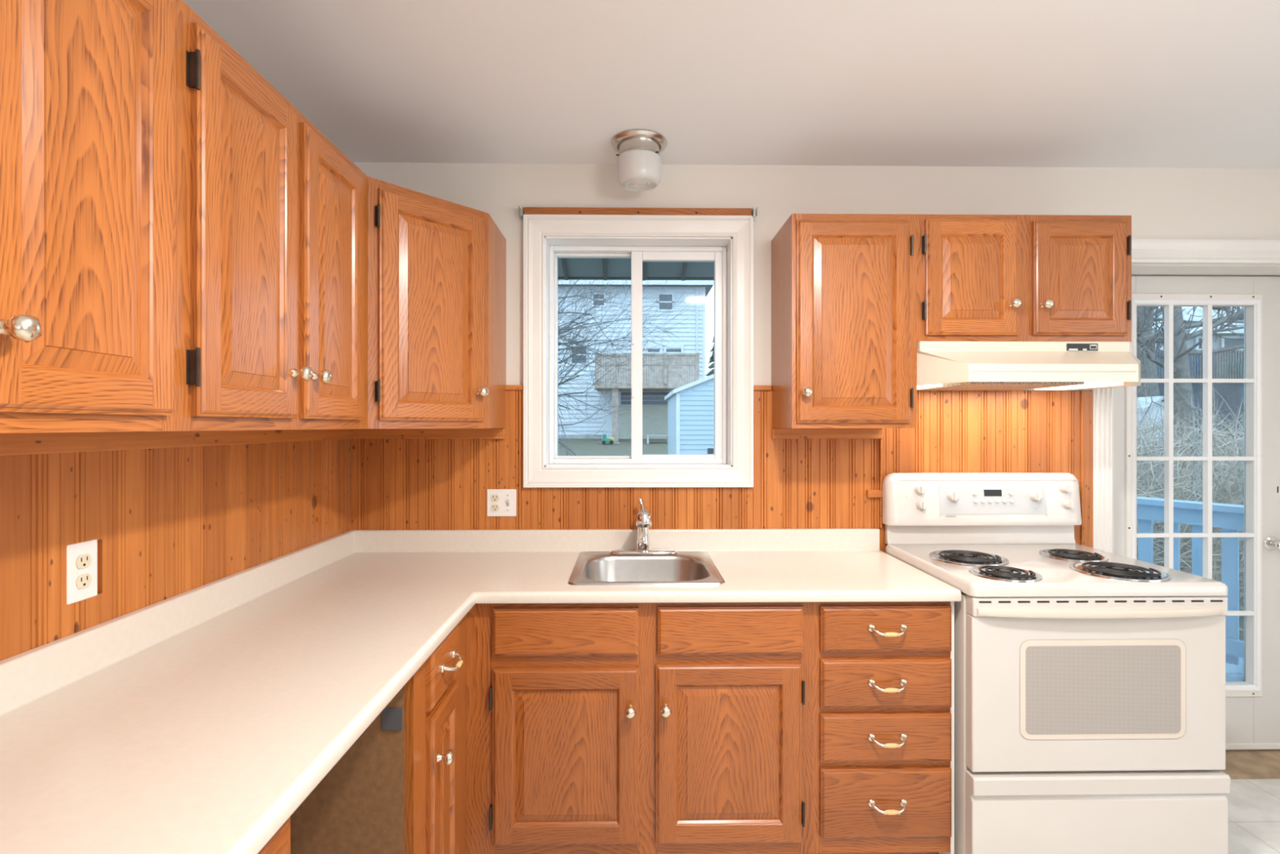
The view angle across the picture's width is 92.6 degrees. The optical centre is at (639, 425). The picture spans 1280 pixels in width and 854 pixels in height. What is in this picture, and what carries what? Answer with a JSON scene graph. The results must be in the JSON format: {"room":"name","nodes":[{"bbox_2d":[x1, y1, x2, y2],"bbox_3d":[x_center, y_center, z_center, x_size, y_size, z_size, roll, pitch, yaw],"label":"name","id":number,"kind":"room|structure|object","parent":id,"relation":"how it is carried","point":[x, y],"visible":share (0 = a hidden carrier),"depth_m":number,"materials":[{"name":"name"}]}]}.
{"room":"kitchen","nodes":[
{"label":"kitchen","id":0,"kind":"room"},
{"bbox_2d":[182,0,1279,168],"bbox_3d":[1.303,-1.081,-0.095,4.998,0.100,5.470,0,0,-1],"label":"ceiling","id":1,"kind":"structure","parent":0,"point":[1037,83],"depth_m":1.82,"materials":[{"name":"white paint"}]},
{"bbox_2d":[611,128,666,191],"bbox_3d":[-0.003,-0.952,2.225,0.204,0.157,0.204,0,0,-1],"label":"ceiling light","id":2,"kind":"object","parent":1,"relation":"attached to","point":[638,159],"visible":1,"depth_m":2.16,"materials":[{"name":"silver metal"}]},
{"bbox_2d":[353,162,1279,391],"bbox_3d":[1.261,0.186,2.537,4.998,2.434,0.207,0,0,-1],"label":"wall","id":3,"kind":"structure","parent":0,"point":[1162,203],"depth_m":2.42,"materials":[{"name":"beige paint"}]},
{"bbox_2d":[368,177,506,428],"bbox_3d":[-0.817,-0.361,2.097,0.623,0.740,0.604,0,0,-1],"label":"upper cabinet","id":4,"kind":"object","parent":3,"relation":"attached to","point":[437,267],"visible":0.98,"depth_m":1.94,"materials":[{"name":"brown wood"}]},
{"bbox_2d":[0,528,879,716],"bbox_3d":[-0.069,0.447,0.899,2.060,0.084,3.000,0,0,-1],"label":"backsplash","id":5,"kind":"structure","parent":3,"relation":"attached to","point":[27,677],"depth_m":1.99,"materials":[{"name":"beige laminate"}]},
{"bbox_2d":[487,488,516,515],"bbox_3d":[-0.540,0.300,2.385,0.114,0.106,0.016,0,0,-1],"label":"power outlet","id":6,"kind":"object","parent":3,"relation":"attached to","point":[500,502],"visible":1,"depth_m":2.39,"materials":[{"name":"beige plastic"}]},
{"bbox_2d":[490,504,499,511],"bbox_3d":[-0.565,0.320,2.386,0.033,0.027,0.003,0,0,-1],"label":"socket","id":7,"kind":"object","parent":6,"relation":"attached to","point":[493,507],"depth_m":2.38,"materials":[{"name":"beige plastic"}]},
{"bbox_2d":[490,494,499,501],"bbox_3d":[-0.565,0.281,2.386,0.033,0.027,0.003,0,0,-1],"label":"socket","id":8,"kind":"object","parent":6,"relation":"attached to","point":[493,497],"depth_m":2.38,"materials":[{"name":"beige plastic"}]},
{"bbox_2d":[506,494,509,511],"bbox_3d":[-0.517,0.300,2.383,0.011,0.064,0.011,0,0,-1],"label":"toggle switch","id":9,"kind":"object","parent":6,"relation":"attached to","point":[507,495],"depth_m":2.39,"materials":[{"name":"white plastic"}]},
{"bbox_2d":[354,427,883,528],"bbox_3d":[-0.076,0.206,2.390,2.058,0.394,0.020,0,0,-1],"label":"trim","id":10,"kind":"structure","parent":3,"relation":"attached to","point":[776,433],"depth_m":2.37,"materials":[{"name":"brown wood"}]},
{"bbox_2d":[558,257,714,280],"bbox_3d":[-0.073,-1.014,3.059,2.550,0.385,0.870,0,0,-1],"label":"awning","id":11,"kind":"object","parent":3,"relation":"attached to","point":[569,268],"visible":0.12,"depth_m":3.41,"materials":[{"name":"grey metal"}]},
{"bbox_2d":[518,205,757,487],"bbox_3d":[-0.008,-0.307,2.493,0.934,1.092,0.255,0,0,-1],"label":"window","id":12,"kind":"structure","parent":3,"relation":"in","point":[725,241],"depth_m":2.39,"materials":[{"name":"white paint"}]},
{"bbox_2d":[505,385,772,390],"bbox_3d":[-0.005,-0.149,2.402,1.046,0.020,0.022,0,0,-1],"label":"trim","id":13,"kind":"structure","parent":3,"relation":"attached to","point":[507,387],"depth_m":2.40,"materials":[{"name":"brown wood"}]},
{"bbox_2d":[351,390,1080,552],"bbox_3d":[0.335,0.622,2.412,2.918,1.522,0.012,0,0,-1],"label":"wood paneling","id":14,"kind":"structure","parent":3,"relation":"attached to","point":[397,484],"depth_m":2.41,"materials":[{"name":"brown wood"}]},
{"bbox_2d":[771,213,916,428],"bbox_3d":[0.738,-0.361,2.238,0.433,0.740,0.372,0,0,-1],"label":"upper cabinet","id":15,"kind":"object","parent":3,"relation":"attached to","point":[844,286],"visible":1,"depth_m":2.10,"materials":[{"name":"brown wood"}]},
{"bbox_2d":[866,489,882,497],"bbox_3d":[0.946,0.267,2.407,0.108,0.028,0.018,0,0,-1],"label":"trim","id":16,"kind":"structure","parent":3,"relation":"attached to","point":[869,493],"depth_m":2.40,"materials":[{"name":"brown wood"}]},
{"bbox_2d":[916,213,1131,342],"bbox_3d":[1.331,-0.511,2.247,0.752,0.440,0.372,0,0,-1],"label":"upper cabinet","id":17,"kind":"object","parent":3,"relation":"attached to","point":[980,277],"visible":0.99,"depth_m":2.11,"materials":[{"name":"brown wood"}]},
{"bbox_2d":[916,341,1140,390],"bbox_3d":[1.361,-0.213,2.196,0.807,0.152,0.472,0,0,-1],"label":"range hood","id":18,"kind":"object","parent":17,"relation":"attached to","point":[940,365],"visible":0.9,"depth_m":2.04,"materials":[{"name":"beige metal"}]},
{"bbox_2d":[1080,391,1093,547],"bbox_3d":[1.771,0.622,2.425,0.046,1.522,0.008,0,0,-1],"label":"trim","id":19,"kind":"structure","parent":3,"relation":"attached to","point":[1086,397],"depth_m":2.42,"materials":[{"name":"brown wood"}]},
{"bbox_2d":[1089,239,1279,749],"bbox_3d":[2.376,0.333,2.533,1.168,2.141,0.213,0,0,-1],"label":"door","id":20,"kind":"structure","parent":3,"relation":"in","point":[1252,700],"depth_m":2.59,"materials":[{"name":"white paint"}]},
{"bbox_2d":[1220,749,1279,778],"bbox_3d":[2.345,1.392,2.544,0.951,0.022,0.227,0,0,-1],"label":"floor","id":21,"kind":"structure","parent":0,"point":[1239,763],"depth_m":2.51,"materials":[{"name":"brown wood"}]},
{"bbox_2d":[1226,778,1279,853],"bbox_3d":[1.302,1.463,-0.078,4.998,0.120,5.503,0,0,-1],"label":"floor","id":22,"kind":"structure","parent":0,"point":[1253,804],"depth_m":2.20,"materials":[{"name":"tile"}]},
{"bbox_2d":[257,816,290,853],"bbox_3d":[-0.766,0.963,0.598,0.654,0.881,0.560,0,0,-1],"label":"base cabinet","id":23,"kind":"object","parent":22,"relation":"on","point":[280,842],"visible":0.09,"depth_m":0.83,"materials":[{"name":"brown wood"}]},
{"bbox_2d":[290,614,466,853],"bbox_3d":[-0.782,0.963,1.598,0.654,0.881,0.448,0,0,-1],"label":"base cabinet","id":24,"kind":"object","parent":22,"relation":"on","point":[400,788],"visible":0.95,"depth_m":1.38,"materials":[{"name":"brown wood"}]},
{"bbox_2d":[466,601,813,853],"bbox_3d":[-0.003,0.963,2.087,1.039,0.881,0.624,0,0,-1],"label":"base cabinet","id":25,"kind":"object","parent":22,"relation":"on","point":[598,727],"visible":0.97,"depth_m":1.82,"materials":[{"name":"brown wood"}]},
{"bbox_2d":[0,528,960,853],"bbox_3d":[-0.066,0.463,0.899,2.066,0.116,3.000,0,0,-1],"label":"countertop","id":26,"kind":"structure","parent":25,"relation":"on","point":[199,720],"depth_m":1.25,"materials":[{"name":"beige laminate"}]},
{"bbox_2d":[609,497,676,554],"bbox_3d":[0.013,0.379,2.270,0.255,0.207,0.171,0,0,-1],"label":"faucet","id":27,"kind":"object","parent":26,"relation":"on","point":[643,517],"visible":1,"depth_m":2.30,"materials":[{"name":"silver metal"}]},
{"bbox_2d":[568,551,725,585],"bbox_3d":[0.018,0.565,2.122,0.492,0.164,0.482,0,0,-1],"label":"sink","id":28,"kind":"object","parent":26,"relation":"in","point":[591,567],"visible":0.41,"depth_m":2.27,"materials":[{"name":"metal"}]},
{"bbox_2d":[806,601,954,853],"bbox_3d":[0.731,0.963,2.102,0.430,0.881,0.618,0,0,-1],"label":"base cabinet","id":29,"kind":"object","parent":22,"relation":"on","point":[883,672],"visible":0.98,"depth_m":1.83,"materials":[{"name":"brown wood"}]},
{"bbox_2d":[882,472,1231,853],"bbox_3d":[1.335,0.793,2.077,0.760,1.220,0.658,0,0,-1],"label":"range","id":30,"kind":"object","parent":22,"relation":"on","point":[1090,682],"visible":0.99,"depth_m":1.78,"materials":[{"name":"white metal"}]},
{"bbox_2d":[885,543,1227,596],"bbox_3d":[1.335,0.476,2.080,0.760,0.036,0.613,0,0,-1],"label":"cooktop","id":31,"kind":"object","parent":30,"relation":"in","point":[976,570],"depth_m":1.90,"materials":[{"name":"white metal"}]},
{"bbox_3d":[-1.145,0.186,-0.187,0.100,2.434,5.163,0,0,-1],"label":"wall","id":32,"kind":"structure","parent":0,"visible":0},
{"bbox_2d":[66,539,97,604],"bbox_3d":[-1.109,0.288,1.213,0.016,0.115,0.067,0,0,-1],"label":"power outlet","id":33,"kind":"object","parent":32,"relation":"attached to","point":[82,557],"visible":1,"depth_m":1.21,"materials":[{"name":"plastic"}]},
{"bbox_2d":[75,573,91,588],"bbox_3d":[-1.102,0.307,1.213,0.003,0.027,0.033,0,0,-1],"label":"socket","id":34,"kind":"object","parent":33,"relation":"attached to","point":[83,580],"depth_m":1.21,"materials":[{"name":"beige plastic"}]},
{"bbox_2d":[75,553,91,568],"bbox_3d":[-1.102,0.269,1.213,0.003,0.027,0.033,0,0,-1],"label":"socket","id":35,"kind":"object","parent":33,"relation":"attached to","point":[83,561],"depth_m":1.21,"materials":[{"name":"beige plastic"}]},
{"bbox_2d":[0,0,176,433],"bbox_3d":[-0.914,-0.361,0.675,0.387,0.740,0.720,0,0,-1],"label":"upper cabinet","id":36,"kind":"object","parent":32,"relation":"attached to","point":[88,87],"visible":1,"depth_m":0.85,"materials":[{"name":"brown wood"}]},
{"bbox_2d":[0,439,351,661],"bbox_3d":[-1.101,0.182,0.589,0.012,0.642,3.613,0,0,-1],"label":"wood paneling","id":37,"kind":"structure","parent":32,"relation":"attached to","point":[165,523],"depth_m":1.38,"materials":[{"name":"brown wood"}]},
{"bbox_2d":[0,428,354,455],"bbox_3d":[-1.085,0.030,0.584,0.020,0.042,3.601,0,0,-1],"label":"trim","id":38,"kind":"structure","parent":32,"relation":"attached to","point":[11,443],"depth_m":1.34,"materials":[{"name":"brown wood"}]},
{"bbox_2d":[176,0,368,431],"bbox_3d":[-0.926,-0.361,1.414,0.387,0.740,0.757,0,0,-1],"label":"upper cabinet","id":39,"kind":"object","parent":32,"relation":"attached to","point":[272,215],"visible":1,"depth_m":1.24,"materials":[{"name":"brown wood"}]},
{"label":"outside","id":40,"kind":"structure","parent":0,"visible":0},
{"bbox_2d":[558,438,1244,640],"bbox_3d":[9.428,0.895,36.463,100.000,2.256,67.379,0,0,-1],"label":"ground","id":41,"kind":"structure","parent":40,"point":[588,446],"depth_m":23.09,"materials":[{"name":"white snow"}]},
{"bbox_2d":[601,434,613,444],"bbox_3d":[-1.296,0.547,24.833,0.480,0.420,0.320,0,0,-1],"label":"toy","id":42,"kind":"object","parent":41,"relation":"on","point":[604,440],"visible":0.99,"depth_m":24.71,"materials":[{"name":"green plastic"}]},
{"bbox_2d":[558,280,714,439],"bbox_3d":[-5.349,-3.943,32.395,17.321,10.352,9.450,0,0,-1],"label":"house","id":43,"kind":"structure","parent":41,"relation":"on","point":[655,407],"depth_m":28.46,"materials":[{"name":"white"}]},
{"bbox_2d":[558,280,714,455],"bbox_3d":[-2.235,-2.085,13.435,8.914,7.227,5.790,0,0,-6],"label":"bare tree","id":44,"kind":"object","parent":41,"relation":"on","point":[561,331],"visible":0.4,"depth_m":13.11,"materials":[{"name":"grey plant"}]},
{"bbox_2d":[594,352,699,441],"bbox_3d":[0.306,-1.041,27.108,4.502,4.079,2.500,0,0,-1],"label":"deck","id":45,"kind":"object","parent":41,"relation":"on","point":[685,363],"visible":0.76,"depth_m":25.92,"materials":[{"name":"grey wood"}]},
{"bbox_2d":[646,434,667,444],"bbox_3d":[0.754,0.551,25.465,0.958,0.377,0.600,0,0,-1],"label":"garden bench","id":46,"kind":"object","parent":41,"relation":"on","point":[647,435],"visible":0.59,"depth_m":25.17,"materials":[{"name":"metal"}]},
{"bbox_2d":[664,373,714,454],"bbox_3d":[2.029,0.105,14.034,2.760,2.751,3.200,0,0,-1],"label":"garden shed","id":47,"kind":"object","parent":41,"relation":"on","point":[691,406],"visible":0.27,"depth_m":12.51,"materials":[{"name":"blue"}]},
{"bbox_2d":[707,448,713,453],"bbox_3d":[1.441,0.515,12.509,0.120,0.114,0.030,0,0,-1],"label":"vent","id":48,"kind":"object","parent":47,"relation":"attached to","point":[710,451],"depth_m":12.50,"materials":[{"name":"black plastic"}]},
{"bbox_2d":[705,336,714,376],"bbox_3d":[5.010,-2.797,40.112,3.353,6.728,2.999,0,0,31],"label":"spruce tree","id":49,"kind":"object","parent":41,"relation":"on","point":[712,357],"visible":0.08,"depth_m":39.87,"materials":[{"name":"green plant"}]},
{"bbox_2d":[1137,395,1195,463],"bbox_3d":[11.300,0.407,14.379,1.153,2.089,2.600,0,0,-1],"label":"garden shed","id":50,"kind":"object","parent":41,"relation":"on","point":[1158,399],"visible":0.12,"depth_m":13.18,"materials":[{"name":"white"}]},
{"bbox_2d":[1137,377,1244,630],"bbox_3d":[7.370,0.649,8.446,10.231,2.797,3.906,0,0,-43],"label":"thicket","id":51,"kind":"object","parent":41,"relation":"on","point":[1228,482],"visible":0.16,"depth_m":6.19,"materials":[{"name":"grey plant"}]},
{"bbox_2d":[1137,306,1244,480],"bbox_3d":[8.796,-1.704,10.725,9.148,7.069,6.238,0,0,14],"label":"bare tree","id":52,"kind":"object","parent":41,"relation":"on","point":[1181,370],"visible":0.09,"depth_m":10.05,"materials":[{"name":"grey plant"}]},
{"bbox_2d":[1137,306,1244,397],"bbox_3d":[14.118,-2.861,17.270,7.482,8.618,6.910,0,0,-9],"label":"bare tree","id":53,"kind":"object","parent":41,"relation":"on","point":[1151,370],"visible":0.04,"depth_m":16.71,"materials":[{"name":"grey plant"}]},
{"bbox_2d":[1154,350,1244,454],"bbox_3d":[18.688,-0.483,20.531,7.152,4.052,0.530,0,0,-1],"label":"picket fence","id":54,"kind":"object","parent":41,"relation":"on","point":[1232,393],"visible":0.13,"depth_m":20.40,"materials":[{"name":"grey wood"}]},
{"bbox_2d":[1225,657,1242,680],"bbox_3d":[2.842,1.766,3.737,3.400,0.615,2.023,0,0,-1],"label":"floor","id":55,"kind":"structure","parent":41,"relation":"on","point":[1231,669],"depth_m":3.64,"materials":[{"name":"paint"}]},
{"bbox_2d":[1137,496,1244,665],"bbox_3d":[3.079,0.935,4.279,0.140,0.935,4.100,0,0,-31],"label":"deck railing","id":56,"kind":"object","parent":55,"relation":"on","point":[1228,517],"visible":0.06,"depth_m":3.64,"materials":[{"name":"paint"}]},
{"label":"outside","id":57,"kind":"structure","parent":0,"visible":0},
{"bbox_2d":[1158,382,1244,383],"bbox_3d":[26.456,0.147,32.670,26.068,3.391,23.500,0,0,-1],"label":"ground","id":58,"kind":"structure","parent":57,"point":[1158,383],"depth_m":20.81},
{"bbox_2d":[1157,351,1160,378],"bbox_3d":[18.056,-2.058,21.211,0.500,1.020,0.550,0,0,-1],"label":"bundle","id":59,"kind":"object","parent":58,"relation":"on","point":[1157,351],"visible":0.05,"depth_m":21.04,"materials":[{"name":"grey"}]},
{"bbox_2d":[1190,355,1201,378],"bbox_3d":[19.405,-2.058,21.232,0.600,1.020,0.550,0,0,-1],"label":"bundle","id":60,"kind":"object","parent":58,"relation":"on","point":[1198,355],"visible":0.02,"depth_m":20.96,"materials":[{"name":"grey"}]},
{"bbox_2d":[1152,307,1244,378],"bbox_3d":[26.026,-3.753,30.913,10.114,4.410,8.200,0,0,-1],"label":"house","id":61,"kind":"structure","parent":58,"relation":"on","point":[1220,342],"depth_m":27.41,"materials":[{"name":"grey"}]},
{"bbox_2d":[1233,360,1242,378],"bbox_3d":[20.756,-1.894,21.254,0.320,0.692,0.550,0,0,-1],"label":"bin","id":62,"kind":"object","parent":58,"relation":"on","point":[1236,361],"visible":0.1,"depth_m":21.14,"materials":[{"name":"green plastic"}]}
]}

